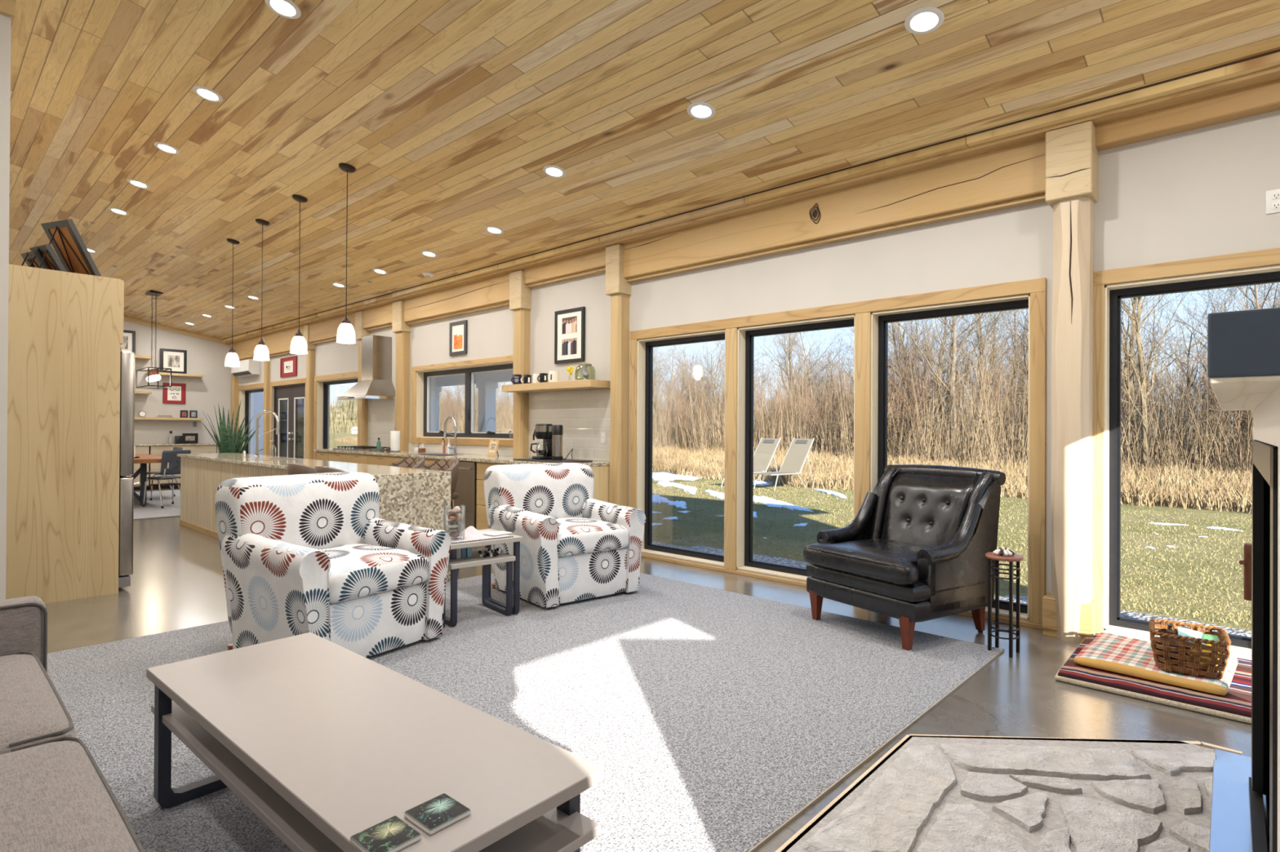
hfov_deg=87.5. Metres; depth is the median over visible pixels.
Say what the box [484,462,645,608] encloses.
armchair
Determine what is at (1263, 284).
bare tree
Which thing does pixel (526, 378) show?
mug
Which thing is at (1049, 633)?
trim
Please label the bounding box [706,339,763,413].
bare tree
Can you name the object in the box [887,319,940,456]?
bare tree
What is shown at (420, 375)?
trim
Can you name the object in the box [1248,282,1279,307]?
bare tree
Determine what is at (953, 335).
bare tree
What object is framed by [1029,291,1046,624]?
trim
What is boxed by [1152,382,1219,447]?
bare tree
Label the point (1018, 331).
bare tree
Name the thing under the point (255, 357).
trim
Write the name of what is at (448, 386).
bare tree
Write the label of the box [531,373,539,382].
mug
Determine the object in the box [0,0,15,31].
trim
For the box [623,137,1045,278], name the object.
beam
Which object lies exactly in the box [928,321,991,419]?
bare tree
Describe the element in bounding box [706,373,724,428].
bare tree
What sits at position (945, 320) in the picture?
bare tree
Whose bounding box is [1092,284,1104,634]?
trim
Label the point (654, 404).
bare tree
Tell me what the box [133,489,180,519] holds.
dining rug
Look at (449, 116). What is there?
ceiling
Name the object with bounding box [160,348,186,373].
picture frame
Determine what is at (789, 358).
bare tree
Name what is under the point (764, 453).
lounger
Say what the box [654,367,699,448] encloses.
bare tree
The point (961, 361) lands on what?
bare tree
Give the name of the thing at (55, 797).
seat cushion
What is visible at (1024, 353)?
bare tree
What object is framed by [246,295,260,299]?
recessed light
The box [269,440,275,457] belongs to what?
soap dispenser
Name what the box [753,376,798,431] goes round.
bare tree
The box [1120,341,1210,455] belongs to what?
bare tree
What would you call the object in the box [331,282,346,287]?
recessed light
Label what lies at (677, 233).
trim
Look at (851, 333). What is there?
bare tree
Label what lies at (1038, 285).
trim
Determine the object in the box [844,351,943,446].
bare tree
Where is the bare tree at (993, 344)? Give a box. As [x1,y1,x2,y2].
[951,328,1028,462]
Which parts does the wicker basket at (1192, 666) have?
handle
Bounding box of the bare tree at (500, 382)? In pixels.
[495,382,513,411]
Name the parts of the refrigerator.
freezer drawer, door, handle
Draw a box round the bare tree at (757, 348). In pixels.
[753,348,783,424]
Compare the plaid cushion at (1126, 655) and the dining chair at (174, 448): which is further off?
the dining chair at (174, 448)
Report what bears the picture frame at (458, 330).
attached to the wall at (1199, 193)
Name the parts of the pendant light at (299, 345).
bulb, stem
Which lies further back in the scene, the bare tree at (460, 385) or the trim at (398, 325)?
the bare tree at (460, 385)
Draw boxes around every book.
[448,549,456,559]
[456,548,461,559]
[461,547,466,558]
[466,547,471,557]
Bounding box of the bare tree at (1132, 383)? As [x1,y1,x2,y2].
[1120,292,1248,462]
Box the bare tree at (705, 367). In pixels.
[684,367,718,443]
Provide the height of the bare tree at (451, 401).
6.246 m
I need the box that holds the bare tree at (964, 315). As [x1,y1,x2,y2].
[924,315,986,435]
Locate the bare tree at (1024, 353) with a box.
[979,313,1028,413]
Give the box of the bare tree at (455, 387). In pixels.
[440,386,465,412]
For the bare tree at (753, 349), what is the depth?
44.66 m
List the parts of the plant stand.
leg, leg, leg, leg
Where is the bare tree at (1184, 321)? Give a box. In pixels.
[1128,288,1238,469]
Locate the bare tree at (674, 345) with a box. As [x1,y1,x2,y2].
[662,345,703,435]
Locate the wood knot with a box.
[808,203,820,223]
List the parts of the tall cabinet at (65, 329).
cabinet door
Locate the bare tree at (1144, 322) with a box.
[1120,322,1167,415]
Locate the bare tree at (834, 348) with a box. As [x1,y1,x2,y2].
[815,347,853,445]
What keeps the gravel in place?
on the lawn at (1193, 585)
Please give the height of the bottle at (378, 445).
0.190 m
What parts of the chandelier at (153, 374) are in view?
chain, chain, bulb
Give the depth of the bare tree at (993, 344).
27.26 m
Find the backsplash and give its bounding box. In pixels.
[368,388,610,461]
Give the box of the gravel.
[652,541,1251,637]
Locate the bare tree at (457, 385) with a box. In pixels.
[444,385,465,426]
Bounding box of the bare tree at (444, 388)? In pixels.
[439,387,462,431]
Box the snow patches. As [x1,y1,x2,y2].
[652,471,1242,549]
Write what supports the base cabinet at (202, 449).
on the floor
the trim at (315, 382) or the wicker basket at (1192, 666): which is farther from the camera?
the trim at (315, 382)
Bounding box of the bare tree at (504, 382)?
[497,382,513,429]
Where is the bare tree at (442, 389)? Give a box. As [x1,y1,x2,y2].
[439,389,453,429]
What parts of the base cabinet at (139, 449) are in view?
drawer, drawer, drawer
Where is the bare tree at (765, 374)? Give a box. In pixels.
[754,373,809,428]
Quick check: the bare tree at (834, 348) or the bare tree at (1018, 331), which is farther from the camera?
the bare tree at (834, 348)
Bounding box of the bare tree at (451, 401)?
[440,386,458,431]
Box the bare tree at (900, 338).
[888,320,940,432]
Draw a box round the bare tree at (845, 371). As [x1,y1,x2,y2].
[806,325,906,401]
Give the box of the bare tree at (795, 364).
[757,364,831,446]
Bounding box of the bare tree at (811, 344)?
[782,344,826,405]
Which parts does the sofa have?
armrest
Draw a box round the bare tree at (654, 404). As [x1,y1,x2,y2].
[652,346,671,445]
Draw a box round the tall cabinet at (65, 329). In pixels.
[5,264,124,604]
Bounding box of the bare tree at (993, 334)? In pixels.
[964,308,1028,445]
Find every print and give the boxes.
[120,336,128,349]
[167,355,179,367]
[167,386,181,400]
[185,435,195,440]
[284,360,293,373]
[453,327,462,349]
[561,315,577,333]
[561,337,577,355]
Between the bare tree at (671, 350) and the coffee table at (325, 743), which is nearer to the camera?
the coffee table at (325, 743)
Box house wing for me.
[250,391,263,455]
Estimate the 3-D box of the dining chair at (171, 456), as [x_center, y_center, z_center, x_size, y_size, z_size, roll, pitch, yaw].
[-7.369,0.811,10.445,0.504,0.877,0.460,0,0,25]
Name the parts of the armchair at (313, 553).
leg, armrest, backrest, armrest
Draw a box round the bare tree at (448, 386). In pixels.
[439,386,456,408]
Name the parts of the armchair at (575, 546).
armrest, backrest, armrest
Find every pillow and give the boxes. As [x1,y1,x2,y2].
[763,439,774,443]
[795,440,808,444]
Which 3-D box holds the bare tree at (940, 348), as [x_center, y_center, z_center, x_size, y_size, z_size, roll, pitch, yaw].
[11.620,-1.471,29.110,5.857,6.241,4.749,0,0,39]
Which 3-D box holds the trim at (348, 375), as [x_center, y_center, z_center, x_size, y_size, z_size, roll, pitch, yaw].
[-5.113,-0.839,11.305,1.880,0.090,0.026,0,0,43]
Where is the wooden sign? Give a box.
[487,439,499,456]
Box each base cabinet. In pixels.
[127,445,150,485]
[148,444,217,485]
[316,451,328,461]
[328,452,367,464]
[367,454,395,466]
[395,456,453,520]
[475,462,511,529]
[590,466,609,502]
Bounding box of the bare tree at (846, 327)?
[842,327,913,426]
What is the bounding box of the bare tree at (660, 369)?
[655,368,682,424]
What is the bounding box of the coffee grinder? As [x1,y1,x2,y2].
[551,425,573,460]
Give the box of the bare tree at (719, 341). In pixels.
[670,341,724,437]
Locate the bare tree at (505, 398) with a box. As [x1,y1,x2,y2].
[496,398,513,426]
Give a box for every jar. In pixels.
[379,446,384,452]
[386,447,391,452]
[574,362,595,380]
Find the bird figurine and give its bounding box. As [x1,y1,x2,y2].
[582,364,589,379]
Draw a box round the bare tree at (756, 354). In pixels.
[753,354,766,409]
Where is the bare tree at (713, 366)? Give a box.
[697,366,717,406]
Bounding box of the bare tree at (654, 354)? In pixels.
[653,354,666,416]
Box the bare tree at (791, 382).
[754,382,803,438]
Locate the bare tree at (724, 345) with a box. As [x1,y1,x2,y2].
[702,345,767,419]
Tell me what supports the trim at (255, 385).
attached to the wall at (1199, 193)
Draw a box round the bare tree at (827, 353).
[810,352,843,448]
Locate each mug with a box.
[511,374,521,384]
[520,374,531,383]
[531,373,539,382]
[537,373,547,382]
[547,370,559,382]
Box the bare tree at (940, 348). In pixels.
[842,320,976,458]
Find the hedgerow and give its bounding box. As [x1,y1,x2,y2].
[329,395,511,433]
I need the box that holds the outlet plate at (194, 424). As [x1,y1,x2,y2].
[192,422,196,426]
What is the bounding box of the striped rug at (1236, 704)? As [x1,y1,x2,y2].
[1054,633,1251,724]
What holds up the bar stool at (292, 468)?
on the floor
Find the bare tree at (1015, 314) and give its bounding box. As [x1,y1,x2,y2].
[980,309,1028,444]
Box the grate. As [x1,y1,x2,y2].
[332,448,386,451]
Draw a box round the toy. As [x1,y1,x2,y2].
[1191,644,1222,670]
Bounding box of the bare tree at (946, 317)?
[888,317,948,444]
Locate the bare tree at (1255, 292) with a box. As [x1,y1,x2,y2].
[1193,282,1279,352]
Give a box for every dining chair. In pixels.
[142,449,191,508]
[146,447,182,500]
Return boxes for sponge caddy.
[414,443,426,452]
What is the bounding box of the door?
[273,383,305,458]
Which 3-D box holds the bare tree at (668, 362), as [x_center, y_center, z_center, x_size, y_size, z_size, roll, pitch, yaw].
[3.070,-1.978,58.131,2.644,7.380,4.433,0,0,6]
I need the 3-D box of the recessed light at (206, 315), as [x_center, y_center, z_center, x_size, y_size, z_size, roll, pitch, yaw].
[-8.014,-2.046,12.386,0.186,0.041,0.187,1,0,-42]
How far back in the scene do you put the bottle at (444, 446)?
8.74 m
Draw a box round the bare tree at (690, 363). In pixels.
[672,363,706,423]
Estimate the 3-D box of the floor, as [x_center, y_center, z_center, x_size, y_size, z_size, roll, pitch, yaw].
[-4.904,1.319,6.669,17.440,0.120,7.020,0,0,43]
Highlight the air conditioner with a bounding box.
[231,359,259,377]
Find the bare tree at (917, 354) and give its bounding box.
[889,354,961,440]
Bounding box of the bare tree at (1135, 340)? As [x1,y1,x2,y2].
[1120,339,1159,424]
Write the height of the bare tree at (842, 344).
7.208 m
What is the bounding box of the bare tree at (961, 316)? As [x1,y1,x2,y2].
[896,315,977,453]
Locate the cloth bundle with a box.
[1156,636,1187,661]
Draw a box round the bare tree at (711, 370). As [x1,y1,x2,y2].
[683,340,724,447]
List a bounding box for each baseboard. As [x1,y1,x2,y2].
[133,484,180,488]
[1041,592,1097,636]
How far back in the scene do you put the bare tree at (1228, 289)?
29.79 m
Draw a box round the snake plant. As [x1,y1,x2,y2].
[200,399,261,453]
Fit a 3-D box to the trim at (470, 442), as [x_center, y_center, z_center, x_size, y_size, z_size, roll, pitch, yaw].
[-2.333,0.204,8.820,2.480,0.085,0.150,0,0,43]
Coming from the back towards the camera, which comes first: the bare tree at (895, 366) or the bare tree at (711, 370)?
the bare tree at (711, 370)
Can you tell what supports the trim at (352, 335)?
attached to the wall at (1199, 193)
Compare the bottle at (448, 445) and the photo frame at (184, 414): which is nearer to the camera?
the bottle at (448, 445)
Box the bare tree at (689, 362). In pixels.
[682,362,706,416]
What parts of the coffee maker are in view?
handle, lid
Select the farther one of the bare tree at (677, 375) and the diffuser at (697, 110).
the bare tree at (677, 375)
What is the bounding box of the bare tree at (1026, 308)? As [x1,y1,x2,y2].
[997,308,1028,439]
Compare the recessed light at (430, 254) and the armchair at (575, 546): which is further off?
the recessed light at (430, 254)
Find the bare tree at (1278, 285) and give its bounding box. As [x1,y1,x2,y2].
[1231,284,1279,311]
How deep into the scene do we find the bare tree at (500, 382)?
83.09 m
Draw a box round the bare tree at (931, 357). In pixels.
[891,357,955,447]
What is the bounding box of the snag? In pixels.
[813,388,844,457]
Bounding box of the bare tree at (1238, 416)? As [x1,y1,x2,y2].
[1168,289,1279,475]
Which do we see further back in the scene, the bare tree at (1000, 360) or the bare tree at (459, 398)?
the bare tree at (459, 398)
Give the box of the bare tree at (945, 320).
[892,315,996,448]
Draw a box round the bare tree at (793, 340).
[773,329,853,447]
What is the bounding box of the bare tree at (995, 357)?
[968,357,1027,428]
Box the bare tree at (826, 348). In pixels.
[815,348,853,403]
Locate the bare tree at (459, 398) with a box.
[439,398,463,430]
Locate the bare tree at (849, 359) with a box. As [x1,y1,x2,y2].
[822,359,853,422]
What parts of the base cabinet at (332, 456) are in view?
drawer, drawer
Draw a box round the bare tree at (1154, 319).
[1120,294,1204,422]
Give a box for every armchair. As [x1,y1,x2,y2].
[214,471,451,657]
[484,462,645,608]
[803,464,1005,650]
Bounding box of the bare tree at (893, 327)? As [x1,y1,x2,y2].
[845,320,935,453]
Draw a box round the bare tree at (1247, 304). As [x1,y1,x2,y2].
[1216,283,1279,312]
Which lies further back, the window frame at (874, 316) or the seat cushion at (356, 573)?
the window frame at (874, 316)
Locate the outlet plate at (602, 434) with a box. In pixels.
[600,432,605,444]
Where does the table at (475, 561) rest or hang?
on the area rug at (713, 719)
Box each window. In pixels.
[244,389,263,453]
[322,378,357,448]
[423,363,513,438]
[644,333,724,562]
[744,319,853,576]
[877,299,1028,613]
[1108,271,1279,648]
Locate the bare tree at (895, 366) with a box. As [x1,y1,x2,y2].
[847,327,927,416]
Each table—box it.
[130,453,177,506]
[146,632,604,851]
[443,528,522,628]
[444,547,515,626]
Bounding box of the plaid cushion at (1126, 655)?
[1074,632,1238,695]
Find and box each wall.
[0,13,11,599]
[123,320,231,453]
[238,109,1279,660]
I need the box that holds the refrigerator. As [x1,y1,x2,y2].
[118,348,140,587]
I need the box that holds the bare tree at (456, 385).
[441,385,465,428]
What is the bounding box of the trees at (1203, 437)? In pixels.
[439,335,1253,476]
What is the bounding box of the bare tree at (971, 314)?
[913,314,995,432]
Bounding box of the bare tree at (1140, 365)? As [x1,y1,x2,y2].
[1120,295,1199,471]
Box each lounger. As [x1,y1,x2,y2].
[718,437,781,487]
[753,437,814,490]
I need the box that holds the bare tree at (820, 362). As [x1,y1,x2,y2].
[777,362,850,443]
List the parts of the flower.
pot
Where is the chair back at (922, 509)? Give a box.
[880,473,977,546]
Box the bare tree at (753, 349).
[722,349,764,403]
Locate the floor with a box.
[44,486,1269,851]
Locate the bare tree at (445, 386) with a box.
[439,386,449,413]
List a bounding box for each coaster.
[350,816,421,851]
[404,793,471,835]
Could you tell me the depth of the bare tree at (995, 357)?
37.56 m
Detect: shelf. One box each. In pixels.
[134,355,152,359]
[134,391,151,394]
[134,417,203,420]
[146,372,203,377]
[151,700,600,851]
[502,379,610,392]
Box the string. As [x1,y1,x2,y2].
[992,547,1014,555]
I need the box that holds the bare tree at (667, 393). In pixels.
[653,346,688,421]
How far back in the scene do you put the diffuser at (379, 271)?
8.56 m
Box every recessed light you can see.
[86,247,97,253]
[108,207,128,215]
[127,178,150,188]
[154,142,180,154]
[192,85,222,102]
[201,314,213,317]
[223,305,235,308]
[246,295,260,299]
[264,0,301,18]
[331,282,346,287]
[372,268,387,274]
[420,250,437,257]
[484,226,503,234]
[542,164,565,177]
[687,102,715,119]
[904,6,944,34]
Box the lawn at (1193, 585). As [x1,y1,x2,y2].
[328,433,1252,631]
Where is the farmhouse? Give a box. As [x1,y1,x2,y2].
[350,426,357,433]
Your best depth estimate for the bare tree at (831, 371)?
35.98 m
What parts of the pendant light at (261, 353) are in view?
bulb, stem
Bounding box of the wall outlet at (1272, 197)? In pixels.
[1265,188,1279,214]
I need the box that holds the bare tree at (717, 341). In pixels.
[716,341,777,389]
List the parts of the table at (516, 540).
leg frame, leg frame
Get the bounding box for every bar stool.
[287,463,315,475]
[314,466,345,473]
[387,457,425,468]
[418,459,459,569]
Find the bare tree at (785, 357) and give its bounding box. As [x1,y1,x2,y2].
[760,332,820,428]
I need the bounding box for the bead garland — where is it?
[478,547,503,557]
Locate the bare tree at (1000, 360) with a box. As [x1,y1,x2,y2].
[972,360,1026,431]
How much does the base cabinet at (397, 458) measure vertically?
0.884 m
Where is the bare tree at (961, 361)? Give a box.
[914,360,991,436]
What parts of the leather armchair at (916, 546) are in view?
leg, arm, armrest, leg, arm, armrest, leg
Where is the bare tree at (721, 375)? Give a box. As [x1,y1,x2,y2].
[702,375,724,418]
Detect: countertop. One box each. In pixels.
[133,443,216,445]
[177,453,451,479]
[313,448,609,466]
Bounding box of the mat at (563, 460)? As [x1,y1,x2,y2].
[513,457,592,462]
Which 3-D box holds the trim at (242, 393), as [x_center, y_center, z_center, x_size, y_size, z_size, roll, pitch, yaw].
[-8.173,0.041,14.213,1.542,1.662,0.155,0,0,43]
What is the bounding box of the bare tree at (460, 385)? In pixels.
[454,385,478,432]
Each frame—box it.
[20,249,49,269]
[29,244,66,271]
[39,218,101,276]
[120,329,135,355]
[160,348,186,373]
[162,382,186,404]
[180,410,187,417]
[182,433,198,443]
[189,410,197,417]
[280,355,297,377]
[448,320,467,355]
[554,306,585,364]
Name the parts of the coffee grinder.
lid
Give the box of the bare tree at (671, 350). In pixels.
[656,344,724,447]
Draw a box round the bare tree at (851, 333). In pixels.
[834,333,888,379]
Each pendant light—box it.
[226,238,239,364]
[255,218,269,358]
[292,194,307,351]
[338,162,355,339]
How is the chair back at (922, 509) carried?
on the leather armchair at (916, 546)
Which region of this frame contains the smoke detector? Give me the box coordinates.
[422,271,434,277]
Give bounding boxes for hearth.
[775,734,1242,851]
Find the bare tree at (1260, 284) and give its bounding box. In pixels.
[1162,284,1279,446]
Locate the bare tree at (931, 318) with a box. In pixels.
[892,318,984,436]
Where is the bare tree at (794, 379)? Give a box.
[771,355,853,454]
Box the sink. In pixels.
[412,453,459,455]
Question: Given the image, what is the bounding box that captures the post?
[1050,196,1093,642]
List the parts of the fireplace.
wooden plate, firebox frame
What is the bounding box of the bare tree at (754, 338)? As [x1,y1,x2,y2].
[697,337,764,408]
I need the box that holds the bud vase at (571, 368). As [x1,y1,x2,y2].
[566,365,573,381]
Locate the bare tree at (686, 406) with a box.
[653,374,719,446]
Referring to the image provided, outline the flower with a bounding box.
[507,429,513,439]
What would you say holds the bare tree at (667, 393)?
on the lawn at (1193, 585)
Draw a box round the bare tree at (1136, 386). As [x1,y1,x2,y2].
[1120,314,1184,426]
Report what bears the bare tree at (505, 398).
on the lawn at (1193, 585)
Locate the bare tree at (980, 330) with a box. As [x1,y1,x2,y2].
[937,310,1028,459]
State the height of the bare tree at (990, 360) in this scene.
8.856 m
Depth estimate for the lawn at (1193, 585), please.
8.62 m
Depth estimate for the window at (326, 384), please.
11.93 m
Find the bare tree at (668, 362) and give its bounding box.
[663,361,685,426]
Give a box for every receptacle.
[1271,191,1279,199]
[1271,201,1279,209]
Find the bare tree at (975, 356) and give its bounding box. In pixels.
[971,355,1026,432]
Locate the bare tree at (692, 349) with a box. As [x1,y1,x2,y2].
[664,349,716,411]
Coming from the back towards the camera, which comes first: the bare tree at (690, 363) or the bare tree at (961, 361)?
the bare tree at (690, 363)
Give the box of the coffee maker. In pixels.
[529,423,552,459]
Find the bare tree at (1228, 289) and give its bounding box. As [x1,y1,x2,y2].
[1143,287,1270,462]
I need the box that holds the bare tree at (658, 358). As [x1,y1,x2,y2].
[653,358,664,405]
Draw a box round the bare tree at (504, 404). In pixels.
[474,382,513,431]
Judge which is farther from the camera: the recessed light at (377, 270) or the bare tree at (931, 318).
the bare tree at (931, 318)
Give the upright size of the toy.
0.130 m
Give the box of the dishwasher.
[453,460,477,529]
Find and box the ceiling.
[8,0,1279,338]
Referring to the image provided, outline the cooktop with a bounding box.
[332,445,386,451]
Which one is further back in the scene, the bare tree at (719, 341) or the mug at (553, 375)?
the bare tree at (719, 341)
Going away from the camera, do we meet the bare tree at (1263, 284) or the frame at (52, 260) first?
the frame at (52, 260)
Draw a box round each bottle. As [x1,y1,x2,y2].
[168,431,173,444]
[376,437,381,451]
[441,438,444,453]
[443,440,445,453]
[447,439,450,453]
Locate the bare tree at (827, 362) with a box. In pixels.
[803,362,830,403]
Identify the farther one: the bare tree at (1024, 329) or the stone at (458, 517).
the bare tree at (1024, 329)
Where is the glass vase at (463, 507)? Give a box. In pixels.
[443,505,465,541]
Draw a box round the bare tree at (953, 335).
[888,309,1028,457]
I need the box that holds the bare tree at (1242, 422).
[1183,299,1253,464]
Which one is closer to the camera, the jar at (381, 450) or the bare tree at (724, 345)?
the jar at (381, 450)
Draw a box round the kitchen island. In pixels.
[177,453,451,582]
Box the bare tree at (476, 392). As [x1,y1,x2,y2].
[457,391,478,431]
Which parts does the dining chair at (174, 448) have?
seat, leg, backrest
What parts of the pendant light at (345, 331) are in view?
bulb, stem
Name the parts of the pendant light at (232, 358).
bulb, stem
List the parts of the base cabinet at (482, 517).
drawer, drawer, drawer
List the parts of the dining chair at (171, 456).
leg, leg, seat, leg, backrest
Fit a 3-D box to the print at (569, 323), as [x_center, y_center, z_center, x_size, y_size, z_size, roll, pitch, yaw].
[-0.772,-1.103,7.316,0.240,0.175,0.003,0,0,43]
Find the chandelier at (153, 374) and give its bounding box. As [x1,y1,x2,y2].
[135,290,171,389]
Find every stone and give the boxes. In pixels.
[447,509,460,515]
[447,513,455,519]
[447,524,457,528]
[447,528,457,532]
[448,520,455,524]
[448,532,460,537]
[449,515,455,520]
[455,515,460,522]
[456,521,460,533]
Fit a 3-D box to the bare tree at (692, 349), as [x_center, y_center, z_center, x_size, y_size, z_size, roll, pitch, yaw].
[4.482,-2.428,55.263,5.226,8.306,4.219,1,0,-43]
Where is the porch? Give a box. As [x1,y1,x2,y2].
[430,369,513,432]
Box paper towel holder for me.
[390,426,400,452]
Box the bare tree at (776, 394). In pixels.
[753,360,805,438]
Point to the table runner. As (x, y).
(472, 534)
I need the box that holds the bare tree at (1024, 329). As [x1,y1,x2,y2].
[975,309,1136,387]
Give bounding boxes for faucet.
[253,409,279,457]
[443,416,457,454]
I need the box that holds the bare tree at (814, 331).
[782,330,826,430]
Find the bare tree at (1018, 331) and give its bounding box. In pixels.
[998,330,1028,422]
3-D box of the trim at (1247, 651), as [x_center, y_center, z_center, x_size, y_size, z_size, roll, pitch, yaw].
[3.226,0.192,3.759,1.007,2.082,0.155,0,0,43]
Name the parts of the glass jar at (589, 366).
lid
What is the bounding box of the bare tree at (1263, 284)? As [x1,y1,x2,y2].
[1188,284,1279,431]
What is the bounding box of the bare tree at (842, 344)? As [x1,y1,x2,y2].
[840,343,853,409]
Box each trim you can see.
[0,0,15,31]
[123,315,230,345]
[222,48,1279,339]
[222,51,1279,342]
[226,65,1279,343]
[231,364,238,435]
[232,335,262,360]
[235,356,261,361]
[236,390,239,432]
[237,382,263,390]
[239,387,263,453]
[262,335,271,358]
[262,357,270,455]
[264,325,303,355]
[266,348,306,357]
[269,386,272,456]
[270,377,306,386]
[303,324,315,350]
[304,382,306,458]
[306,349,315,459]
[308,312,355,342]
[311,333,355,344]
[313,381,316,459]
[314,371,358,381]
[316,377,357,448]
[355,310,369,340]
[357,339,368,446]
[362,302,392,328]
[365,323,391,331]
[391,300,410,333]
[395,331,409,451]
[403,273,509,322]
[406,280,507,310]
[406,301,509,324]
[410,371,416,437]
[410,437,513,447]
[411,355,513,371]
[416,361,513,439]
[509,269,531,311]
[512,308,530,457]
[523,248,605,284]
[526,266,605,288]
[605,244,631,295]
[608,293,629,506]
[625,233,677,249]
[626,193,1044,282]
[629,339,637,508]
[630,277,1046,340]
[636,329,725,566]
[640,553,1043,630]
[724,328,737,570]
[736,315,854,581]
[853,311,871,518]
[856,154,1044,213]
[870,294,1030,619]
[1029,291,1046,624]
[1043,628,1087,642]
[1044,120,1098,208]
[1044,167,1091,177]
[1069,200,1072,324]
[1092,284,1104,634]
[1093,248,1279,285]
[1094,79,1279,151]
[1103,265,1279,655]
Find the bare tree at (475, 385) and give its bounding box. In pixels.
[459,385,478,429]
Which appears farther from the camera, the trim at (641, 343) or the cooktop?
the cooktop
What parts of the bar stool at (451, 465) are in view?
seat, leg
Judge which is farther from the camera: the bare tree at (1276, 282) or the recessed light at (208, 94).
the bare tree at (1276, 282)
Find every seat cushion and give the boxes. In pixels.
[0,654,76,755]
[0,740,138,851]
[316,543,428,604]
[554,517,628,557]
[803,538,932,586]
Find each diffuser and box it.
[111,208,125,213]
[130,181,146,186]
[158,144,175,151]
[197,88,217,99]
[271,0,294,14]
[374,270,385,273]
[423,252,435,256]
[488,227,500,232]
[546,168,561,175]
[692,105,711,116]
[911,12,937,30]
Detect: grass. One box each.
[330,435,1252,514]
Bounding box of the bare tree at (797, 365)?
[779,364,808,417]
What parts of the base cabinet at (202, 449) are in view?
drawer, drawer, drawer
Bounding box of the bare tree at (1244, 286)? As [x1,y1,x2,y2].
[1180,285,1249,413]
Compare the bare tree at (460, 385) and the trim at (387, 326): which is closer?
the trim at (387, 326)
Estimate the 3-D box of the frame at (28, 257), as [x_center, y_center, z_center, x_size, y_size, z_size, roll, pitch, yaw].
[-4.469,-1.193,4.944,0.180,0.187,0.195,0,0,25]
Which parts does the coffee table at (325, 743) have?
leg frame, leg frame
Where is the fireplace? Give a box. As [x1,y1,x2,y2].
[1207,306,1279,851]
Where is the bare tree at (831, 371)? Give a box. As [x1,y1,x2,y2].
[797,333,853,452]
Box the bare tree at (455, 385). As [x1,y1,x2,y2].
[448,385,478,417]
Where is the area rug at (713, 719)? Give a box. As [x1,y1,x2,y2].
[47,573,1004,851]
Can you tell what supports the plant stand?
on the floor
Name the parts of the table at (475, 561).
leg frame, leg frame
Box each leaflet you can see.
[1177,626,1205,645]
[1202,634,1219,641]
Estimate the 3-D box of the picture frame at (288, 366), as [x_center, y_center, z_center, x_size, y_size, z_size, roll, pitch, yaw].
[-6.700,-1.127,12.755,0.780,0.370,0.022,0,0,43]
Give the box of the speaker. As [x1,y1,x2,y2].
[174,435,182,444]
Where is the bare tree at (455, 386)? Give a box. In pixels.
[442,386,464,414]
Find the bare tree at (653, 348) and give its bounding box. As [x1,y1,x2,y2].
[652,347,679,420]
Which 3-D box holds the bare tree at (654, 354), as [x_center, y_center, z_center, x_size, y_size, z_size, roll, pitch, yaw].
[0.519,-2.232,50.938,2.746,7.846,4.604,0,0,-19]
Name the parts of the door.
pane, pane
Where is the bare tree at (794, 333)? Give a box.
[764,333,827,419]
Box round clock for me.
[137,410,146,417]
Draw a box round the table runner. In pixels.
[450,526,513,543]
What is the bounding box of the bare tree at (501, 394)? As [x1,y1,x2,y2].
[495,394,505,422]
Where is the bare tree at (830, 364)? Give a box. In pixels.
[817,364,853,445]
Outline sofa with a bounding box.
[0,595,145,851]
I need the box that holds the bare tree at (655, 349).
[652,349,670,420]
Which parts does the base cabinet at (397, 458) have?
drawer, drawer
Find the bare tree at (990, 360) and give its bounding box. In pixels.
[906,310,1028,458]
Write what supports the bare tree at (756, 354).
on the lawn at (1193, 585)
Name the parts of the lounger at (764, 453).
backrest, rail, leg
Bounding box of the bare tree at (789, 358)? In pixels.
[753,330,835,439]
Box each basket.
[534,431,551,439]
[1148,618,1231,679]
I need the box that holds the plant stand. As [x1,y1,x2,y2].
[985,551,1023,657]
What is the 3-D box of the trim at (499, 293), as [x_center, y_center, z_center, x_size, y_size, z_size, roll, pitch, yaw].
[-2.400,-1.649,8.772,2.620,0.320,0.135,0,0,43]
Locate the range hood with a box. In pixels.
[337,335,395,400]
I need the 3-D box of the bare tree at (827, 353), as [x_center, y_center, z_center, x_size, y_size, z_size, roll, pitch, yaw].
[11.423,-1.491,41.135,3.284,6.477,2.506,0,0,-6]
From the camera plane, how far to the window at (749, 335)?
5.89 m
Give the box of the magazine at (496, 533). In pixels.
[483,530,512,536]
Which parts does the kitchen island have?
ribbed panel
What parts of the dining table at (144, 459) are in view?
leg frame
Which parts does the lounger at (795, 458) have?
seat, leg, rail, rail, backrest, leg, rail, leg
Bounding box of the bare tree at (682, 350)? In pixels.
[673,350,706,443]
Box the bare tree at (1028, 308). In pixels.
[955,308,1028,417]

